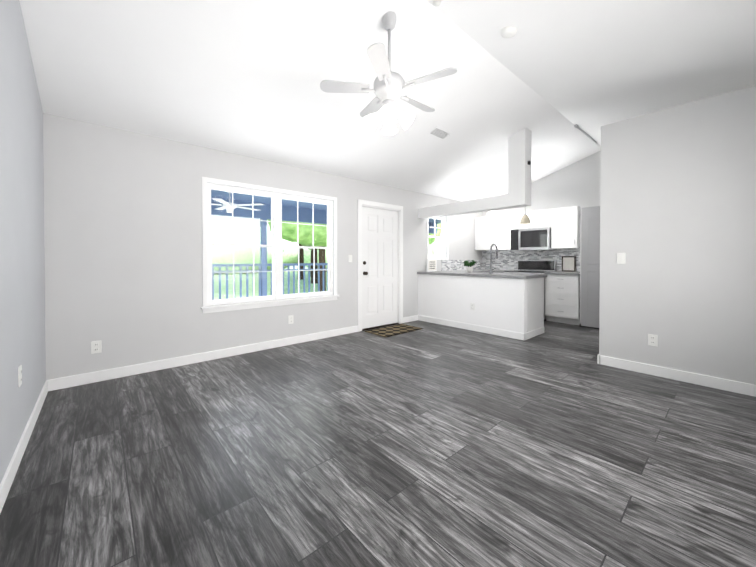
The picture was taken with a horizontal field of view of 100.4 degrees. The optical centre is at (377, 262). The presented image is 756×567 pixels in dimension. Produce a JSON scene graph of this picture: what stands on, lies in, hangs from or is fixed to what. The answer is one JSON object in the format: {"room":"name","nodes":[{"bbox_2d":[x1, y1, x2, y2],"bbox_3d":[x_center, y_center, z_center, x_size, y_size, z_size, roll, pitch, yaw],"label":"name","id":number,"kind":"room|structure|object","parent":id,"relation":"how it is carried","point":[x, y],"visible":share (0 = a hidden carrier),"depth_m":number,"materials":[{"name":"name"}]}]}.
{"room":"empty living room","nodes":[
{"label":"empty living room","id":0,"kind":"room"},
{"bbox_2d":[0,0,45,482],"bbox_3d":[-1.351,-0.446,0.876,0.140,3.190,5.140,-1,1,-41],"label":"wall","id":1,"kind":"structure","parent":0,"point":[22,296],"depth_m":1.89,"materials":[{"name":"paint"}]},
{"bbox_2d":[18,365,21,387],"bbox_3d":[-2.109,0.669,1.859,0.010,0.115,0.075,-1,1,-41],"label":"outlet","id":2,"kind":"object","parent":1,"relation":"attached to","point":[19,375],"visible":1,"depth_m":1.85,"materials":[{"name":"plastic"}]},
{"bbox_2d":[0,379,51,512],"bbox_3d":[-1.293,1.098,0.943,0.014,0.100,4.860,-1,1,-41],"label":"baseboard","id":3,"kind":"structure","parent":1,"relation":"attached to","point":[5,485],"depth_m":1.82,"materials":[{"name":"white wood"}]},
{"bbox_2d":[43,113,481,379],"bbox_3d":[-0.257,-0.109,5.184,7.480,2.430,0.140,-1,1,-41],"label":"wall","id":4,"kind":"structure","parent":0,"point":[123,243],"depth_m":3.26,"materials":[{"name":"paint"}]},
{"bbox_2d":[91,340,101,353],"bbox_3d":[-2.657,0.798,2.971,0.075,0.115,0.010,-1,1,-41],"label":"outlet","id":5,"kind":"object","parent":4,"relation":"attached to","point":[96,346],"visible":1,"depth_m":2.97,"materials":[{"name":"plastic"}]},
{"bbox_2d":[52,326,357,390],"bbox_3d":[-1.599,1.069,3.905,3.420,0.100,0.017,-1,1,-41],"label":"baseboard","id":6,"kind":"structure","parent":4,"relation":"attached to","point":[141,368],"depth_m":3.44,"materials":[{"name":"white wood"}]},
{"bbox_2d":[201,177,338,312],"bbox_3d":[-1.329,-0.202,4.191,1.860,1.545,0.155,-1,1,-41],"label":"living room window","id":7,"kind":"structure","parent":4,"relation":"in","point":[277,297],"depth_m":4.15,"materials":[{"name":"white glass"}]},
{"bbox_2d":[288,315,293,323],"bbox_3d":[-1.181,0.775,4.275,0.075,0.115,0.010,-1,1,-41],"label":"outlet","id":8,"kind":"object","parent":4,"relation":"attached to","point":[290,319],"visible":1,"depth_m":4.27,"materials":[{"name":"plastic"}]},
{"bbox_2d":[362,207,397,328],"bbox_3d":[0.052,0.084,5.388,0.844,1.995,0.114,-1,1,-41],"label":"front door","id":9,"kind":"structure","parent":4,"relation":"in","point":[379,267],"depth_m":5.38,"materials":[{"name":"white wood"}]},
{"bbox_2d":[358,199,402,331],"bbox_3d":[0.018,0.046,5.418,1.030,2.115,0.156,-1,1,-41],"label":"door frame","id":10,"kind":"structure","parent":4,"relation":"attached to","point":[372,204],"depth_m":5.38,"materials":[{"name":"white wood"}]},
{"bbox_2d":[403,315,419,322],"bbox_3d":[0.593,1.049,5.842,0.390,0.100,0.017,-1,1,-41],"label":"baseboard","id":11,"kind":"structure","parent":4,"relation":"attached to","point":[417,317],"depth_m":5.86,"materials":[{"name":"white wood"}]},
{"bbox_2d":[427,216,448,259],"bbox_3d":[1.186,-0.527,6.431,0.700,0.940,0.127,-1,1,-41],"label":"kitchen window","id":12,"kind":"structure","parent":4,"relation":"in","point":[443,246],"depth_m":6.57,"materials":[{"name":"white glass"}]},
{"bbox_2d":[441,260,481,270],"bbox_3d":[1.890,-0.057,6.983,1.560,0.450,0.007,-1,1,-41],"label":"tile backsplash","id":13,"kind":"structure","parent":4,"relation":"attached to","point":[446,265],"depth_m":6.81,"materials":[{"name":"grey tile"}]},
{"bbox_2d":[0,320,755,566],"bbox_3d":[1.399,1.174,3.323,7.480,0.100,5.140,-1,1,-41],"label":"floor","id":14,"kind":"structure","parent":0,"point":[554,444],"depth_m":1.79,"materials":[{"name":"grey wood"}]},
{"bbox_2d":[365,324,422,336],"bbox_3d":[0.267,1.100,5.139,0.850,0.012,0.500,-1,1,-41],"label":"door mat","id":15,"kind":"object","parent":14,"relation":"on","point":[389,331],"visible":0.98,"depth_m":5.07,"materials":[{"name":"brown fabric"}]},
{"bbox_2d":[453,269,509,272],"bbox_3d":[2.196,0.631,6.679,1.547,0.920,0.874,-1,1,-41],"label":"base cabinet","id":16,"kind":"object","parent":14,"relation":"on","point":[488,270],"depth_m":6.71,"materials":[{"name":"white wood"}]},
{"bbox_2d":[493,276,544,331],"bbox_3d":[2.233,0.669,4.961,0.622,0.880,0.501,-1,1,-41],"label":"base cabinet","id":17,"kind":"object","parent":14,"relation":"on","point":[535,301],"depth_m":4.75,"materials":[{"name":"white wood"}]},
{"bbox_2d":[417,272,540,279],"bbox_3d":[1.700,0.203,5.463,0.770,0.041,2.032,-1,1,-41],"label":"countertop","id":18,"kind":"structure","parent":17,"relation":"on","point":[499,275],"depth_m":4.99,"materials":[{"name":"grey stone"}]},
{"bbox_2d":[426,259,436,271],"bbox_3d":[1.038,0.050,6.090,0.280,0.247,0.030,-1,1,-41],"label":"sign","id":19,"kind":"object","parent":18,"relation":"on","point":[431,265],"visible":1,"depth_m":6.07,"materials":[{"name":"paper"}]},
{"bbox_2d":[463,260,475,272],"bbox_3d":[1.614,0.068,5.609,0.221,0.222,0.231,-1,1,-41],"label":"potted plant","id":20,"kind":"object","parent":18,"relation":"on","point":[468,264],"visible":1,"depth_m":5.57,"materials":[{"name":"green plant"}]},
{"bbox_2d":[504,260,556,320],"bbox_3d":[3.039,0.524,6.328,0.729,1.140,0.754,-1,1,-41],"label":"range","id":21,"kind":"object","parent":14,"relation":"on","point":[533,266],"visible":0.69,"depth_m":6.39,"materials":[{"name":"silver metal"}]},
{"bbox_2d":[544,271,579,324],"bbox_3d":[3.518,0.639,5.860,0.652,0.920,0.572,-1,1,-41],"label":"base cabinet","id":22,"kind":"object","parent":14,"relation":"on","point":[562,296],"visible":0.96,"depth_m":5.66,"materials":[{"name":"white wood"}]},
{"bbox_2d":[562,256,575,271],"bbox_3d":[3.691,0.027,6.099,0.023,0.300,0.240,-1,1,-41],"label":"framed picture","id":23,"kind":"object","parent":22,"relation":"on","point":[568,263],"visible":0.94,"depth_m":6.08,"materials":[{"name":"paper"}]},
{"bbox_2d":[580,204,599,328],"bbox_3d":[3.986,0.070,5.276,0.722,2.070,0.895,-1,1,-41],"label":"refrigerator","id":24,"kind":"object","parent":14,"relation":"on","point":[589,263],"depth_m":5.30,"materials":[{"name":"paint"}]},
{"bbox_2d":[19,0,755,200],"bbox_3d":[1.399,-1.704,3.295,7.480,0.882,5.140,-1,1,-41],"label":"ceiling","id":25,"kind":"structure","parent":0,"point":[244,77],"depth_m":2.84,"materials":[{"name":"paint"}]},
{"bbox_2d":[320,11,456,134],"bbox_3d":[0.122,-1.515,2.543,1.002,0.955,1.044,-1,1,-41],"label":"ceiling fan","id":26,"kind":"object","parent":25,"relation":"hanging from","point":[390,86],"visible":0.98,"depth_m":2.46,"materials":[{"name":"white metal"}]},
{"bbox_2d":[427,126,451,139],"bbox_3d":[0.824,-1.725,4.201,0.320,0.059,0.166,-1,1,-41],"label":"ceiling vent","id":27,"kind":"object","parent":25,"relation":"in","point":[439,133],"visible":1,"depth_m":4.19,"materials":[{"name":"plastic"}]},
{"bbox_2d":[501,26,516,37],"bbox_3d":[1.105,-1.947,2.659,0.129,0.066,0.132,-1,1,-41],"label":"smoke detector","id":28,"kind":"object","parent":25,"relation":"attached to","point":[508,31],"visible":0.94,"depth_m":2.63,"materials":[{"name":"white plastic"}]},
{"bbox_2d":[433,0,596,143],"bbox_3d":[2.849,-1.766,2.989,4.430,0.509,2.442,-1,1,-41],"label":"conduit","id":29,"kind":"object","parent":25,"relation":"attached to","point":[436,2],"visible":1,"depth_m":4.64,"materials":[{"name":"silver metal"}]},
{"bbox_2d":[520,212,529,223],"bbox_3d":[2.601,-1.253,5.563,0.167,1.129,0.170,-1,1,-41],"label":"pendant light","id":30,"kind":"object","parent":25,"relation":"hanging from","point":[525,219],"visible":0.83,"depth_m":5.52,"materials":[{"name":"glass"}]},
{"bbox_2d":[418,274,526,332],"bbox_3d":[1.463,0.666,5.284,0.100,0.877,2.000,-1,1,-41],"label":"wall","id":31,"kind":"structure","parent":0,"point":[500,303],"depth_m":5.07,"materials":[{"name":"paint"}]},
{"bbox_2d":[470,303,474,309],"bbox_3d":[1.535,0.717,5.121,0.010,0.115,0.075,-1,1,-41],"label":"outlet","id":32,"kind":"object","parent":31,"relation":"attached to","point":[472,306],"visible":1,"depth_m":5.12,"materials":[{"name":"plastic"}]},
{"bbox_2d":[420,315,527,340],"bbox_3d":[1.425,1.055,5.245,0.014,0.100,2.014,-1,1,-41],"label":"baseboard","id":33,"kind":"structure","parent":31,"relation":"attached to","point":[505,333],"depth_m":5.04,"materials":[{"name":"white wood"}]},
{"bbox_2d":[528,327,543,338],"bbox_3d":[2.362,1.060,4.738,0.680,0.100,0.014,-1,1,-41],"label":"baseboard","id":34,"kind":"structure","parent":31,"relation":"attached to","point":[536,332],"depth_m":4.73,"materials":[{"name":"white wood"}]},
{"bbox_2d":[418,191,530,218],"bbox_3d":[1.506,-0.928,5.302,0.210,0.185,2.005,-1,1,-41],"label":"header beam","id":35,"kind":"structure","parent":0,"point":[510,201],"depth_m":5.04,"materials":[{"name":"white paint"}]},
{"bbox_2d":[508,127,531,193],"bbox_3d":[2.087,-1.482,4.639,0.210,0.936,0.250,-1,1,-41],"label":"post","id":36,"kind":"object","parent":35,"relation":"on","point":[519,156],"visible":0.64,"depth_m":4.56,"materials":[{"name":"white paint"}]},
{"bbox_2d":[482,151,600,216],"bbox_3d":[4.149,-0.495,5.737,0.140,3.190,5.140,-1,1,-41],"label":"wall","id":37,"kind":"structure","parent":0,"point":[577,183],"depth_m":6.12,"materials":[{"name":"paint"}]},
{"bbox_2d":[475,214,510,249],"bbox_3d":[2.652,-0.663,7.069,0.331,0.760,0.875,-1,1,-41],"label":"upper cabinet","id":38,"kind":"object","parent":37,"relation":"attached to","point":[494,229],"depth_m":6.94,"materials":[{"name":"white wood"}]},
{"bbox_2d":[487,211,495,215],"bbox_3d":[2.560,-1.103,7.090,0.200,0.115,0.200,-1,1,-41],"label":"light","id":39,"kind":"object","parent":38,"relation":"on","point":[490,213],"visible":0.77,"depth_m":7.02,"materials":[{"name":"white"}]},
{"bbox_2d":[511,212,526,229],"bbox_3d":[3.087,-0.863,6.575,0.331,0.350,0.432,-1,1,-41],"label":"upper cabinet","id":40,"kind":"object","parent":37,"relation":"attached to","point":[515,218],"depth_m":6.54,"materials":[{"name":"white wood"}]},
{"bbox_2d":[482,248,579,271],"bbox_3d":[3.212,-0.054,6.688,0.009,0.450,2.200,-1,1,-41],"label":"tile backsplash","id":41,"kind":"structure","parent":37,"relation":"attached to","point":[507,259],"depth_m":6.82,"materials":[{"name":"grey tile"}]},
{"bbox_2d":[527,210,550,228],"bbox_3d":[3.303,-0.861,6.330,0.331,0.350,0.432,-1,1,-41],"label":"upper cabinet","id":42,"kind":"object","parent":37,"relation":"attached to","point":[539,218],"depth_m":6.22,"materials":[{"name":"white wood"}]},
{"bbox_2d":[511,227,556,250],"bbox_3d":[3.151,-0.467,6.417,0.431,0.430,0.754,-1,1,-41],"label":"microwave","id":43,"kind":"object","parent":42,"relation":"attached to","point":[530,239],"visible":0.98,"depth_m":6.26,"materials":[{"name":"silver metal"}]},
{"bbox_2d":[551,206,579,248],"bbox_3d":[3.596,-0.652,6.000,0.331,0.760,0.447,-1,1,-41],"label":"upper cabinet","id":44,"kind":"object","parent":37,"relation":"attached to","point":[563,223],"depth_m":5.87,"materials":[{"name":"white wood"}]},
{"bbox_2d":[599,85,755,384],"bbox_3d":[3.112,-0.181,2.822,0.120,2.620,1.860,-1,1,-41],"label":"wall","id":45,"kind":"structure","parent":0,"point":[678,205],"depth_m":2.98,"materials":[{"name":"paint"}]},
{"bbox_2d":[617,253,625,263],"bbox_3d":[2.573,-0.046,3.334,0.010,0.115,0.075,-1,1,-41],"label":"light switch","id":46,"kind":"object","parent":45,"relation":"attached to","point":[621,258],"visible":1,"depth_m":3.33,"materials":[{"name":"white plastic"}]},
{"bbox_2d":[648,334,657,346],"bbox_3d":[2.745,0.776,3.148,0.010,0.115,0.075,-1,1,-41],"label":"outlet","id":47,"kind":"object","parent":45,"relation":"attached to","point":[652,339],"visible":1,"depth_m":3.15,"materials":[{"name":"plastic"}]},
{"bbox_2d":[597,354,755,396],"bbox_3d":[3.057,1.080,2.795,0.014,0.100,1.874,-1,1,-41],"label":"baseboard","id":48,"kind":"structure","parent":45,"relation":"attached to","point":[694,378],"depth_m":2.98,"materials":[{"name":"white wood"}]},
{"label":"outside","id":49,"kind":"structure","parent":0,"visible":0},
{"bbox_3d":[-1.144,1.192,6.049,10.000,0.130,2.308,-1,1,-41],"label":"porch deck","id":50,"kind":"object","parent":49,"visible":0},
{"bbox_2d":[212,263,327,299],"bbox_3d":[-1.882,0.524,6.877,10.000,1.010,0.090,-1,1,-41],"label":"porch railing","id":51,"kind":"object","parent":50,"relation":"on","point":[284,264],"depth_m":6.48,"materials":[{"name":"white wood"}]},
{"bbox_2d":[211,190,441,295],"bbox_3d":[-0.871,-0.092,6.444,10.950,2.430,2.558,-1,1,-41],"label":"porch roof","id":52,"kind":"structure","parent":50,"relation":"on","point":[305,213],"depth_m":6.42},
{"bbox_2d":[211,192,263,212],"bbox_3d":[-2.433,-0.999,5.138,1.140,0.390,1.096,-1,1,-41],"label":"fan","id":53,"kind":"object","parent":52,"relation":"hanging from","point":[227,206],"depth_m":5.06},
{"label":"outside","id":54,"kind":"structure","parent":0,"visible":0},
{"bbox_2d":[214,266,326,299],"bbox_3d":[-23.154,1.526,33.217,90.000,0.100,67.549,-1,1,-41],"label":"lawn","id":55,"kind":"structure","parent":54,"point":[230,286],"depth_m":22.65,"materials":[{"name":"green plant"}]},
{"bbox_2d":[267,219,326,291],"bbox_3d":[-2.999,-2.417,16.851,6.180,8.133,5.187,-1,1,-41],"label":"tree","id":56,"kind":"object","parent":55,"relation":"on","point":[289,231],"depth_m":14.97,"materials":[{"name":"green plant"}]},
{"bbox_2d":[297,244,303,279],"bbox_3d":[-7.205,-4.458,28.921,9.066,11.974,8.441,-1,1,-41],"label":"tree","id":57,"kind":"object","parent":55,"relation":"on","point":[301,253],"depth_m":28.27,"materials":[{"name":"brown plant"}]},
{"bbox_2d":[300,243,325,283],"bbox_3d":[-5.192,-3.358,24.192,6.207,9.867,7.044,-1,1,-41],"label":"tree","id":58,"kind":"object","parent":55,"relation":"on","point":[316,266],"depth_m":23.60,"materials":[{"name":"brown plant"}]},
{"bbox_2d":[429,223,441,244],"bbox_3d":[4.037,-4.141,32.210,8.661,11.274,7.892,-1,1,-41],"label":"tree","id":59,"kind":"object","parent":55,"relation":"on","point":[432,239],"depth_m":32.37,"materials":[{"name":"green plant"}]},
{"bbox_2d":[211,224,441,274],"bbox_3d":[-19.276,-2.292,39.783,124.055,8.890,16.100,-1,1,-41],"label":"tree","id":60,"kind":"object","parent":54,"point":[243,234],"depth_m":38.12,"materials":[{"name":"green plant"}]}
]}

